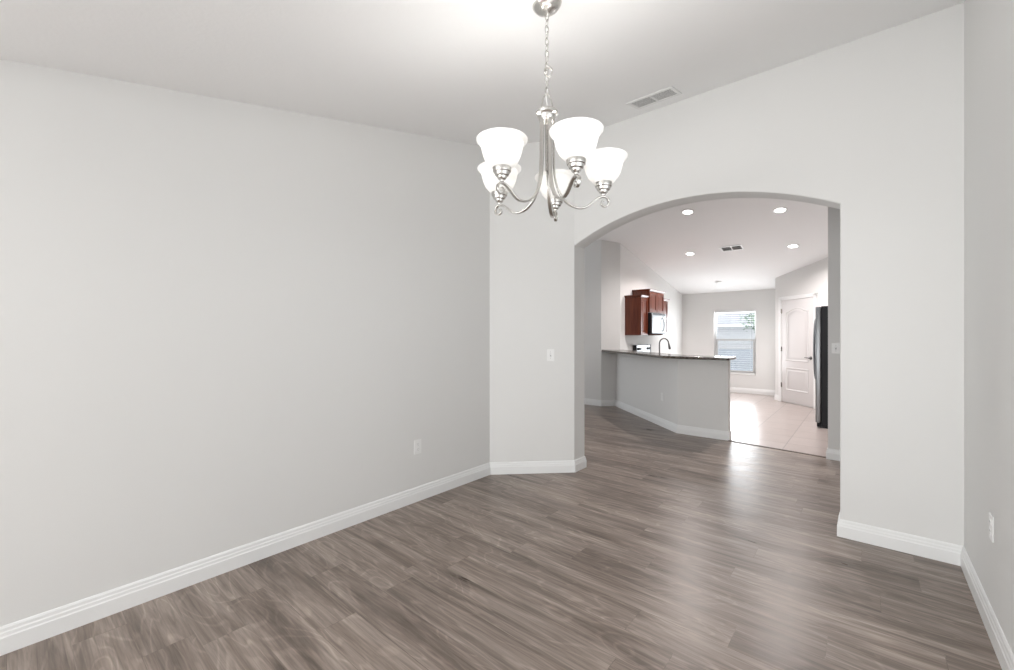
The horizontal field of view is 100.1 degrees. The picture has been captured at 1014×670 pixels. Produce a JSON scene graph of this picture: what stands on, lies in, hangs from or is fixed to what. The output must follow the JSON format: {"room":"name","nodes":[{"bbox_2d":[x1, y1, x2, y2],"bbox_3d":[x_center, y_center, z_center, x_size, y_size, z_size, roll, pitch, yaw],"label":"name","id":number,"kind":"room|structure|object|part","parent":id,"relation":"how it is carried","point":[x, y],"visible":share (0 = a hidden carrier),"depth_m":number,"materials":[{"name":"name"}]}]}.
{"room":"empty dining room","nodes":[
{"label":"empty dining room","id":0,"kind":"room"},
{"bbox_2d":[0,59,489,626],"bbox_3d":[-2.903,-0.203,0.963,0.120,3.286,8.310,0,0,40],"label":"wall","id":1,"kind":"structure","parent":0,"point":[225,325],"depth_m":2.35,"materials":[{"name":"white paint"}]},
{"bbox_2d":[0,456,586,655],"bbox_3d":[-2.370,1.282,1.033,0.602,0.115,9.106,0,0,40],"label":"baseboard","id":2,"kind":"structure","parent":1,"relation":"attached to","point":[28,631],"depth_m":2.40,"materials":[{"name":"white paint"}]},
{"bbox_2d":[414,439,420,454],"bbox_3d":[-0.721,0.903,3.433,0.008,0.116,0.072,0,0,40],"label":"wall outlet","id":3,"kind":"object","parent":1,"relation":"attached to","point":[417,443],"visible":1,"depth_m":3.43,"materials":[{"name":"white plastic"}]},
{"bbox_2d":[0,0,964,294],"bbox_3d":[-0.453,-1.663,4.255,11.800,1.400,16.700,0,0,40],"label":"ceiling","id":4,"kind":"structure","parent":0,"point":[453,70],"depth_m":2.35,"materials":[{"name":"white paint"}]},
{"bbox_2d":[476,0,627,221],"bbox_3d":[0.163,-1.045,1.931,0.699,0.941,0.703,0,0,40],"label":"chandelier","id":5,"kind":"object","parent":4,"relation":"hanging from","point":[575,139],"visible":1,"depth_m":1.87,"materials":[{"name":"silver metal"}]},
{"bbox_3d":[-0.037,-0.752,2.071,0.214,0.121,0.214,0,0,33],"label":"lamp shade","id":6,"kind":"part","parent":5,"relation":"part of","materials":[{"name":"white glass"}]},
{"bbox_3d":[-0.021,-0.752,1.766,0.214,0.121,0.214,0,0,-39],"label":"lamp shade","id":7,"kind":"part","parent":5,"relation":"part of","materials":[{"name":"white glass"}]},
{"bbox_3d":[0.050,-0.779,2.015,0.262,0.411,0.018,0,0,33],"label":"arm","id":8,"kind":"part","parent":5,"relation":"part of","materials":[{"name":"silver metal"}]},
{"bbox_3d":[0.059,-0.779,1.831,0.262,0.411,0.018,0,0,-39],"label":"arm","id":9,"kind":"part","parent":5,"relation":"part of","materials":[{"name":"silver metal"}]},
{"bbox_3d":[0.181,-0.860,1.930,0.015,0.230,0.015,0,0,40],"label":"rod","id":10,"kind":"part","parent":5,"relation":"part of","materials":[{"name":"silver metal"}]},
{"bbox_3d":[0.181,-1.230,1.930,0.011,0.452,0.012,0,0,40],"label":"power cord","id":11,"kind":"part","parent":5,"relation":"part of","materials":[{"name":"white plastic"}]},
{"bbox_3d":[0.222,-0.779,2.081,0.018,0.411,0.262,0,0,15],"label":"arm","id":12,"kind":"part","parent":5,"relation":"part of","materials":[{"name":"silver metal"}]},
{"bbox_3d":[0.249,-0.752,2.181,0.214,0.121,0.214,0,0,15],"label":"lamp shade","id":13,"kind":"part","parent":5,"relation":"part of","materials":[{"name":"white glass"}]},
{"bbox_3d":[0.237,-0.779,1.783,0.018,0.411,0.262,0,0,-21],"label":"arm","id":14,"kind":"part","parent":5,"relation":"part of","materials":[{"name":"silver metal"}]},
{"bbox_3d":[0.275,-0.752,1.687,0.214,0.121,0.214,0,0,-21],"label":"lamp shade","id":15,"kind":"part","parent":5,"relation":"part of","materials":[{"name":"white glass"}]},
{"bbox_3d":[0.338,-0.779,1.938,0.262,0.411,0.018,0,0,-3],"label":"arm","id":16,"kind":"part","parent":5,"relation":"part of","materials":[{"name":"silver metal"}]},
{"bbox_3d":[0.441,-0.752,1.943,0.214,0.121,0.214,0,0,-3],"label":"lamp shade","id":17,"kind":"part","parent":5,"relation":"part of","materials":[{"name":"white glass"}]},
{"bbox_2d":[626,86,681,108],"bbox_3d":[1.154,-1.861,3.344,0.360,0.058,0.231,0,0,40],"label":"ceiling vent","id":18,"kind":"object","parent":4,"relation":"in","point":[669,92],"visible":1,"depth_m":3.33,"materials":[{"name":"white metal"}]},
{"bbox_2d":[681,209,693,214],"bbox_3d":[2.775,-1.888,6.526,0.180,0.042,0.183,0,0,-45],"label":"recessed light","id":19,"kind":"object","parent":4,"relation":"in","point":[686,211],"visible":1,"depth_m":6.52,"materials":[{"name":"white paint"}]},
{"bbox_2d":[685,252,694,255],"bbox_3d":[3.487,-1.548,8.098,0.180,0.042,0.183,0,0,-45],"label":"recessed light","id":20,"kind":"object","parent":4,"relation":"in","point":[686,253],"visible":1,"depth_m":8.09,"materials":[{"name":"white paint"}]},
{"bbox_2d":[719,245,743,251],"bbox_3d":[4.020,-1.552,7.606,0.360,0.055,0.226,0,0,40],"label":"ceiling vent","id":21,"kind":"object","parent":4,"relation":"in","point":[733,247],"visible":1,"depth_m":7.60,"materials":[{"name":"white metal"}]},
{"bbox_2d":[773,207,787,212],"bbox_3d":[3.932,-1.798,6.120,0.180,0.042,0.183,0,0,-45],"label":"recessed light","id":22,"kind":"object","parent":4,"relation":"in","point":[779,209],"visible":1,"depth_m":6.11,"materials":[{"name":"white paint"}]},
{"bbox_2d":[786,244,798,247],"bbox_3d":[4.848,-1.507,7.205,0.180,0.042,0.183,0,0,-45],"label":"recessed light","id":23,"kind":"object","parent":4,"relation":"in","point":[790,245],"visible":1,"depth_m":7.20,"materials":[{"name":"white paint"}]},
{"bbox_2d":[0,392,1001,669],"bbox_3d":[-0.523,1.390,4.250,11.700,0.100,16.600,0,0,40],"label":"floor","id":24,"kind":"structure","parent":0,"point":[669,550],"depth_m":2.26,"materials":[{"name":"grey wood"}]},
{"bbox_2d":[633,344,650,351],"bbox_3d":[3.000,0.760,8.512,0.686,1.120,0.748,0,0,40],"label":"range","id":25,"kind":"object","parent":24,"relation":"on","point":[647,348],"visible":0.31,"depth_m":8.64,"materials":[{"name":"silver metal"}]},
{"bbox_2d":[728,440,825,457],"bbox_3d":[3.163,1.347,5.005,0.040,0.026,1.049,0,0,-42],"label":"trim","id":26,"kind":"structure","parent":24,"relation":"on","point":[728,440],"depth_m":4.96,"materials":[{"name":"brown"}]},
{"bbox_2d":[813,306,827,428],"bbox_3d":[5.024,0.463,6.269,0.829,1.755,0.860,0,0,40],"label":"refrigerator","id":27,"kind":"object","parent":24,"relation":"on","point":[820,331],"visible":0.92,"depth_m":6.12,"materials":[{"name":"black metal"}]},
{"bbox_3d":[2.536,0.909,6.748,1.671,0.862,1.430,0,0,40],"label":"cabinet","id":28,"kind":"object","parent":24,"relation":"on","visible":0},
{"bbox_3d":[2.533,0.458,6.775,1.791,0.036,1.492,0,0,40],"label":"countertop","id":29,"kind":"structure","parent":28,"relation":"on","visible":0},
{"bbox_2d":[659,338,670,352],"bbox_3d":[2.596,0.243,6.963,0.223,0.394,0.130,0,0,-5],"label":"kitchen faucet","id":30,"kind":"object","parent":29,"relation":"on","point":[669,346],"visible":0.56,"depth_m":6.99,"materials":[{"name":"grey metal"}]},
{"bbox_2d":[490,141,583,461],"bbox_3d":[0.263,-0.286,4.238,0.706,3.452,0.780,0,0,40],"label":"wall","id":31,"kind":"structure","parent":0,"point":[537,268],"depth_m":4.13,"materials":[{"name":"white paint"}]},
{"bbox_2d":[547,349,553,360],"bbox_3d":[0.424,0.195,4.131,0.072,0.116,0.017,0,0,-5],"label":"light switch","id":32,"kind":"object","parent":31,"relation":"attached to","point":[550,352],"visible":1,"depth_m":4.13,"materials":[{"name":"white plastic"}]},
{"bbox_2d":[584,240,681,399],"bbox_3d":[1.182,-0.196,11.100,5.430,3.273,3.950,0,0,40],"label":"wall","id":33,"kind":"structure","parent":0,"point":[611,271],"depth_m":8.11,"materials":[{"name":"white paint"}]},
{"bbox_2d":[624,295,648,334],"bbox_3d":[2.511,-0.376,8.202,0.346,0.762,0.387,0,0,40],"label":"upper cabinet","id":34,"kind":"object","parent":33,"relation":"attached to","point":[636,306],"visible":1,"depth_m":8.09,"materials":[{"name":"brown wood"}]},
{"bbox_3d":[2.511,-0.736,8.202,0.346,0.042,0.387,0,0,40],"label":"crown molding","id":35,"kind":"part","parent":34,"relation":"part of","materials":[{"name":"brown wood"}]},
{"bbox_3d":[2.616,-0.355,8.113,0.020,0.705,0.325,0,0,40],"label":"cabinet door","id":36,"kind":"part","parent":34,"relation":"part of","materials":[{"name":"brown wood"}]},
{"bbox_2d":[632,289,665,313],"bbox_3d":[2.881,-0.663,8.614,0.376,0.457,0.812,0,0,40],"label":"upper cabinet","id":37,"kind":"object","parent":33,"relation":"attached to","point":[656,297],"visible":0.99,"depth_m":8.42,"materials":[{"name":"brown wood"}]},
{"bbox_3d":[2.881,-0.871,8.614,0.376,0.042,0.812,0,0,40],"label":"crown molding","id":38,"kind":"part","parent":37,"relation":"part of","materials":[{"name":"brown wood"}]},
{"bbox_3d":[2.874,-0.643,8.370,0.020,0.400,0.370,0,0,40],"label":"cabinet door","id":39,"kind":"part","parent":37,"relation":"part of","materials":[{"name":"brown wood"}]},
{"bbox_2d":[648,313,665,333],"bbox_3d":[2.908,-0.227,8.590,0.449,0.410,0.756,0,0,40],"label":"microwave","id":40,"kind":"object","parent":37,"relation":"attached to","point":[656,321],"visible":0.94,"depth_m":8.38,"materials":[{"name":"white metal"}]},
{"bbox_3d":[2.970,-0.209,8.411,0.024,0.346,0.558,0,0,40],"label":"door","id":41,"kind":"part","parent":40,"relation":"part of","materials":[{"name":"silver metal"}]},
{"bbox_3d":[3.120,-0.643,8.660,0.020,0.400,0.370,0,0,40],"label":"cabinet door","id":42,"kind":"part","parent":37,"relation":"part of","materials":[{"name":"brown wood"}]},
{"bbox_2d":[584,398,731,440],"bbox_3d":[0.772,1.282,8.665,1.194,0.115,7.676,0,0,-39],"label":"baseboard","id":43,"kind":"structure","parent":33,"relation":"attached to","point":[681,429],"depth_m":6.06,"materials":[{"name":"white paint"}]},
{"bbox_2d":[648,299,669,334],"bbox_3d":[3.217,-0.376,9.033,0.346,0.762,0.357,0,0,40],"label":"upper cabinet","id":44,"kind":"object","parent":33,"relation":"attached to","point":[665,300],"visible":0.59,"depth_m":9.01,"materials":[{"name":"brown wood"}]},
{"bbox_3d":[3.322,-0.355,8.944,0.020,0.705,0.295,0,0,40],"label":"cabinet door","id":45,"kind":"part","parent":44,"relation":"part of","materials":[{"name":"brown wood"}]},
{"bbox_2d":[602,350,735,360],"bbox_3d":[2.224,0.294,6.585,0.776,0.033,2.974,0,0,-15],"label":"countertop","id":46,"kind":"structure","parent":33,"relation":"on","point":[630,352],"depth_m":5.76,"materials":[{"name":"stone"}]},
{"bbox_2d":[616,353,676,423],"bbox_3d":[2.254,0.876,6.944,0.130,1.128,2.271,0,0,-7],"label":"wall","id":47,"kind":"structure","parent":0,"point":[641,381],"depth_m":6.67,"materials":[{"name":"white paint"}]},
{"bbox_2d":[677,359,729,430],"bbox_3d":[2.607,0.876,5.649,0.630,1.128,0.114,0,0,40],"label":"wall","id":48,"kind":"structure","parent":0,"point":[703,386],"depth_m":5.59,"materials":[{"name":"white paint"}]},
{"bbox_2d":[682,289,774,389],"bbox_3d":[5.925,0.190,9.524,4.140,2.500,0.150,0,0,40],"label":"wall","id":49,"kind":"structure","parent":0,"point":[698,315],"depth_m":9.88,"materials":[{"name":"white paint"}]},
{"bbox_2d":[715,312,755,374],"bbox_3d":[5.357,0.168,9.991,0.880,1.496,0.155,0,0,40],"label":"window","id":50,"kind":"structure","parent":49,"relation":"in","point":[716,339],"depth_m":9.91,"materials":[{"name":"white paint"}]},
{"bbox_2d":[714,310,755,373],"bbox_3d":[5.336,0.159,9.966,0.864,1.476,0.072,0,0,40],"label":"window blind","id":51,"kind":"object","parent":50,"relation":"attached to","point":[726,312],"visible":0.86,"depth_m":9.91,"materials":[{"name":"white paint"}]},
{"bbox_3d":[5.341,-0.556,9.972,0.864,0.045,0.056,0,0,40],"label":"head rail","id":52,"kind":"part","parent":51,"relation":"part of","materials":[{"name":"white paint"}]},
{"bbox_3d":[5.373,0.485,10.010,0.810,0.780,0.025,0,0,40],"label":"sash","id":53,"kind":"part","parent":50,"relation":"part of","materials":[{"name":"white paint"}]},
{"bbox_2d":[730,387,774,395],"bbox_3d":[5.454,1.282,9.816,1.484,0.115,0.016,0,0,40],"label":"baseboard","id":54,"kind":"structure","parent":49,"relation":"attached to","point":[732,389],"depth_m":9.69,"materials":[{"name":"white paint"}]},
{"bbox_2d":[574,2,963,545],"bbox_3d":[1.764,-0.286,3.347,2.735,3.452,0.194,0,0,40],"label":"wall","id":55,"kind":"structure","parent":0,"point":[870,128],"depth_m":2.72,"materials":[{"name":"white paint"}]},
{"bbox_2d":[775,257,827,407],"bbox_3d":[5.878,-0.068,7.812,1.755,3.017,2.520,0,0,40],"label":"wall","id":56,"kind":"structure","parent":0,"point":[811,278],"depth_m":8.04,"materials":[{"name":"white paint"}]},
{"bbox_2d":[778,293,816,408],"bbox_3d":[5.545,0.290,8.162,0.067,2.100,0.960,0,0,-5],"label":"door","id":57,"kind":"structure","parent":56,"relation":"in","point":[796,317],"depth_m":8.17,"materials":[{"name":"white paint"}]},
{"bbox_2d":[828,207,839,449],"bbox_3d":[4.635,-0.363,3.627,3.040,3.607,0.160,0,0,43],"label":"wall","id":58,"kind":"structure","parent":0,"point":[833,213],"depth_m":4.56,"materials":[{"name":"white paint"}]},
{"bbox_2d":[826,448,839,460],"bbox_3d":[4.580,1.282,3.667,2.936,0.115,0.176,0,0,43],"label":"baseboard","id":59,"kind":"structure","parent":58,"relation":"attached to","point":[831,454],"depth_m":4.56,"materials":[{"name":"white paint"}]},
{"bbox_2d":[832,343,839,353],"bbox_3d":[3.513,0.140,4.541,0.072,0.116,0.017,0,0,40],"label":"light switch","id":60,"kind":"object","parent":58,"relation":"attached to","point":[835,346],"visible":0.95,"depth_m":4.54,"materials":[{"name":"white plastic"}]},
{"bbox_2d":[964,0,1013,654],"bbox_3d":[-0.182,-0.265,-0.963,0.120,3.411,8.896,0,0,40],"label":"wall","id":61,"kind":"structure","parent":0,"point":[988,24],"depth_m":1.97,"materials":[{"name":"white paint"}]},
{"bbox_2d":[837,512,1013,669],"bbox_3d":[-0.382,1.282,-0.656,0.583,0.115,9.106,0,0,40],"label":"baseboard","id":62,"kind":"structure","parent":61,"relation":"attached to","point":[946,552],"depth_m":2.51,"materials":[{"name":"white paint"}]},
{"bbox_2d":[989,512,993,542],"bbox_3d":[2.172,0.862,1.907,0.008,0.116,0.072,0,0,40],"label":"wall outlet","id":63,"kind":"object","parent":61,"relation":"attached to","point":[991,518],"visible":1,"depth_m":1.89,"materials":[{"name":"white plastic"}]},
{"label":"outside","id":64,"kind":"structure","parent":0,"visible":0},
{"bbox_2d":[718,349,752,370],"bbox_3d":[32.861,1.615,38.687,120.000,0.250,78.480,0,0,40],"label":"ground","id":65,"kind":"structure","parent":64,"point":[740,354],"depth_m":28.14,"materials":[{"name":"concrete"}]},
{"bbox_2d":[717,313,754,348],"bbox_3d":[27.280,-0.485,48.335,19.240,3.950,10.240,0,0,40],"label":"neighbor house","id":66,"kind":"structure","parent":65,"relation":"on","point":[725,322],"depth_m":45.28,"materials":[{"name":"paint"}]},
{"bbox_2d":[739,312,754,332],"bbox_3d":[13.154,-0.137,21.827,2.150,3.266,2.504,0,0,40],"label":"tree","id":67,"kind":"object","parent":65,"relation":"on","point":[752,316],"visible":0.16,"depth_m":22.10,"materials":[{"name":"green plant"}]}
]}

